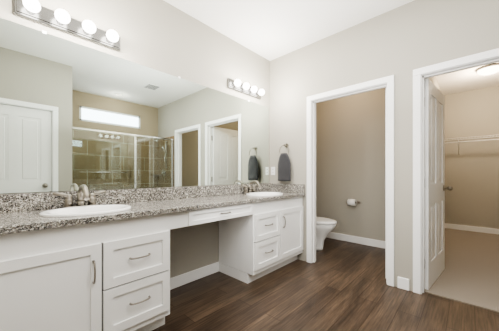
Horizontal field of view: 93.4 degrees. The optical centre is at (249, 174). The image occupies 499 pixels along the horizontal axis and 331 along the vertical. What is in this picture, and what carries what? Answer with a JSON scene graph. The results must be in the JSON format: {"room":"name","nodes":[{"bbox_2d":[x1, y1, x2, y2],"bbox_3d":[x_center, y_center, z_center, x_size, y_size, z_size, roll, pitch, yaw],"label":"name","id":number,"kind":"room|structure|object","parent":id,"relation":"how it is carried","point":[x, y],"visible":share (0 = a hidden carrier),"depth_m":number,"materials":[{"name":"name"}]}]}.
{"room":"bathroom","nodes":[
{"label":"bathroom","id":0,"kind":"room"},
{"bbox_2d":[0,0,269,277],"bbox_3d":[-0.912,-0.270,2.178,0.110,2.740,3.410,0,0,43],"label":"wall","id":1,"kind":"structure","parent":0,"point":[163,36],"depth_m":2.31,"materials":[{"name":"beige paint"}]},
{"bbox_2d":[13,0,119,50],"bbox_3d":[-1.227,-1.068,1.657,0.139,0.114,0.616,0,0,43],"label":"sconce","id":2,"kind":"object","parent":1,"relation":"attached to","point":[57,19],"visible":1,"depth_m":1.62,"materials":[{"name":"grey glass"}]},
{"bbox_2d":[0,18,268,193],"bbox_3d":[-0.816,-0.429,2.190,0.010,1.086,3.180,0,0,43],"label":"mirror","id":3,"kind":"object","parent":1,"relation":"attached to","point":[74,116],"visible":1,"depth_m":1.86,"materials":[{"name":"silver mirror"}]},
{"bbox_2d":[0,184,271,211],"bbox_3d":[-0.808,0.176,2.187,0.022,0.112,3.246,0,0,43],"label":"backsplash","id":4,"kind":"structure","parent":1,"relation":"attached to","point":[28,202],"depth_m":1.94,"materials":[{"name":"grey stone"}]},
{"bbox_2d":[170,262,218,289],"bbox_3d":[-0.658,1.045,2.358,0.014,0.110,0.900,0,0,43],"label":"baseboard","id":5,"kind":"structure","parent":1,"relation":"attached to","point":[199,273],"depth_m":2.43,"materials":[{"name":"white"}]},
{"bbox_2d":[227,78,264,98],"bbox_3d":[-0.009,-1.090,2.956,0.139,0.114,0.595,0,0,43],"label":"sconce","id":6,"kind":"object","parent":1,"relation":"attached to","point":[244,88],"visible":1,"depth_m":2.91,"materials":[{"name":"grey glass"}]},
{"bbox_2d":[152,238,498,330],"bbox_3d":[0.844,1.125,1.485,3.820,0.050,4.800,0,0,43],"label":"floor","id":7,"kind":"structure","parent":0,"point":[339,285],"depth_m":2.01,"materials":[{"name":"brown wood"}]},
{"bbox_2d":[0,196,302,330],"bbox_3d":[-0.603,0.684,1.995,0.584,0.832,3.246,0,0,43],"label":"bathroom vanity","id":8,"kind":"object","parent":7,"relation":"on","point":[82,258],"depth_m":1.43,"materials":[{"name":"painted wood"},{"name":"brushed nickel"}]},
{"bbox_2d":[0,192,303,231],"bbox_3d":[-0.608,0.250,1.999,0.571,0.036,3.246,0,0,43],"label":"countertop","id":9,"kind":"structure","parent":8,"relation":"on","point":[9,221],"depth_m":1.58,"materials":[{"name":"grey stone"}]},
{"bbox_2d":[52,184,107,207],"bbox_3d":[-1.151,0.149,1.627,0.220,0.166,0.312,0,0,43],"label":"faucet","id":10,"kind":"object","parent":9,"relation":"on","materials":[{"name":"silver metal"}]},
{"bbox_2d":[36,204,139,219],"bbox_3d":[-1.029,0.299,1.513,0.400,0.165,0.486,0,0,43],"label":"sink","id":11,"kind":"object","parent":9,"relation":"in","point":[73,209],"depth_m":1.56,"materials":[{"name":"white ceramic"}]},
{"bbox_2d":[240,180,263,191],"bbox_3d":[0.060,0.149,2.918,0.220,0.166,0.312,0,0,43],"label":"faucet","id":12,"kind":"object","parent":9,"relation":"on","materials":[{"name":"silver metal"}]},
{"bbox_2d":[236,192,287,195],"bbox_3d":[0.182,0.299,2.804,0.400,0.165,0.486,0,0,43],"label":"sink","id":13,"kind":"object","parent":9,"relation":"in","point":[237,193],"depth_m":2.88,"materials":[{"name":"white ceramic"}]},
{"bbox_2d":[316,217,336,249],"bbox_3d":[0.956,0.713,3.558,0.728,0.775,0.430,0,0,43],"label":"toilet","id":14,"kind":"object","parent":7,"relation":"on","point":[325,227],"visible":0.19,"depth_m":3.36,"materials":[{"name":"white ceramic"}]},
{"bbox_2d":[164,0,498,94],"bbox_3d":[1.637,-1.690,2.331,3.820,0.100,7.120,0,0,43],"label":"ceiling","id":15,"kind":"structure","parent":0,"point":[269,30],"depth_m":2.51,"materials":[{"name":"white paint"}]},
{"bbox_2d":[476,63,498,74],"bbox_3d":[3.662,-1.610,3.585,0.300,0.140,0.300,0,0,43],"label":"flush-mount dome light","id":16,"kind":"object","parent":15,"relation":"attached to","point":[489,69],"visible":0.98,"depth_m":3.52,"materials":[{"name":"white glass"}]},
{"bbox_2d":[316,88,385,240],"bbox_3d":[1.736,-0.270,3.869,1.700,2.740,0.120,0,0,43],"label":"wall","id":17,"kind":"structure","parent":0,"point":[350,146],"depth_m":3.83,"materials":[{"name":"beige paint"}]},
{"bbox_2d":[347,199,359,205],"bbox_3d":[1.651,0.440,3.779,0.213,0.104,0.124,0,0,43],"label":"paper holder","id":18,"kind":"object","parent":17,"relation":"attached to","point":[352,202],"visible":0.98,"depth_m":3.74,"materials":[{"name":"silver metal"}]},
{"bbox_2d":[326,232,385,248],"bbox_3d":[1.734,1.045,3.779,1.600,0.110,0.014,0,0,43],"label":"baseboard","id":19,"kind":"structure","parent":17,"relation":"attached to","point":[349,238],"depth_m":3.76,"materials":[{"name":"white"}]},
{"bbox_2d":[270,0,498,291],"bbox_3d":[1.572,-0.270,2.262,3.820,2.740,0.110,0,0,43],"label":"wall","id":20,"kind":"structure","parent":0,"point":[401,43],"depth_m":2.32,"materials":[{"name":"beige paint"}]},
{"bbox_2d":[271,167,274,174],"bbox_3d":[0.334,-0.058,3.339,0.070,0.115,0.008,0,0,43],"label":"electrical outlet plate","id":21,"kind":"object","parent":20,"relation":"attached to","point":[272,170],"visible":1,"depth_m":3.34,"materials":[{"name":"white plastic"}]},
{"bbox_2d":[278,143,290,180],"bbox_3d":[0.471,-0.173,3.149,0.210,0.508,0.096,0,0,43],"label":"towel ring","id":22,"kind":"object","parent":20,"relation":"attached to","point":[284,168],"visible":1,"depth_m":3.11,"materials":[{"name":"grey fabric"}]},
{"bbox_2d":[272,184,303,191],"bbox_3d":[0.499,0.176,3.171,0.539,0.112,0.022,0,0,43],"label":"backsplash","id":23,"kind":"structure","parent":20,"relation":"attached to","point":[275,187],"depth_m":3.14,"materials":[{"name":"grey stone"}]},
{"bbox_2d":[307,75,393,286],"bbox_3d":[1.117,0.057,2.688,0.961,2.087,0.142,0,0,43],"label":"door frame","id":24,"kind":"structure","parent":20,"relation":"attached to","point":[387,82],"depth_m":2.53,"materials":[{"name":"white"}]},
{"bbox_2d":[425,78,452,289],"bbox_3d":[1.990,0.086,2.470,0.198,2.005,0.765,0,0,43],"label":"closet door","id":25,"kind":"structure","parent":20,"relation":"in","point":[435,187],"depth_m":2.40,"materials":[{"name":"white"}]},
{"bbox_2d":[413,48,498,293],"bbox_3d":[1.930,0.057,1.926,0.962,2.087,0.142,0,0,43],"label":"door frame","id":26,"kind":"structure","parent":20,"relation":"attached to","point":[420,75],"depth_m":2.17,"materials":[{"name":"white"}]},
{"bbox_2d":[425,76,441,92],"bbox_3d":[2.793,-0.270,3.659,0.110,2.740,3.600,0,0,43],"label":"wall","id":27,"kind":"structure","parent":0,"point":[433,79],"depth_m":3.85,"materials":[{"name":"beige paint"}]},
{"bbox_2d":[424,228,498,312],"bbox_3d":[3.495,1.119,2.964,1.975,0.062,3.655,0,0,43],"label":"floor","id":28,"kind":"structure","parent":0,"point":[469,275],"depth_m":2.65,"materials":[{"name":"beige carpet"}]},
{"bbox_2d":[444,86,498,228],"bbox_3d":[4.607,-0.270,4.351,1.810,2.740,0.110,0,0,43],"label":"wall","id":29,"kind":"structure","parent":0,"point":[472,180],"depth_m":4.55,"materials":[{"name":"beige paint"}]},
{"bbox_2d":[445,135,498,153],"bbox_3d":[4.503,-0.561,4.152,1.690,0.289,0.313,0,0,43],"label":"wire closet shelf","id":30,"kind":"object","parent":29,"relation":"attached to","point":[458,142],"visible":0.88,"depth_m":4.38,"materials":[{"name":"white metal"}]},
{"bbox_2d":[445,223,498,233],"bbox_3d":[4.608,1.045,4.265,1.650,0.110,0.014,0,0,43],"label":"baseboard","id":31,"kind":"structure","parent":29,"relation":"attached to","point":[451,226],"depth_m":4.54,"materials":[{"name":"white"}]}
]}

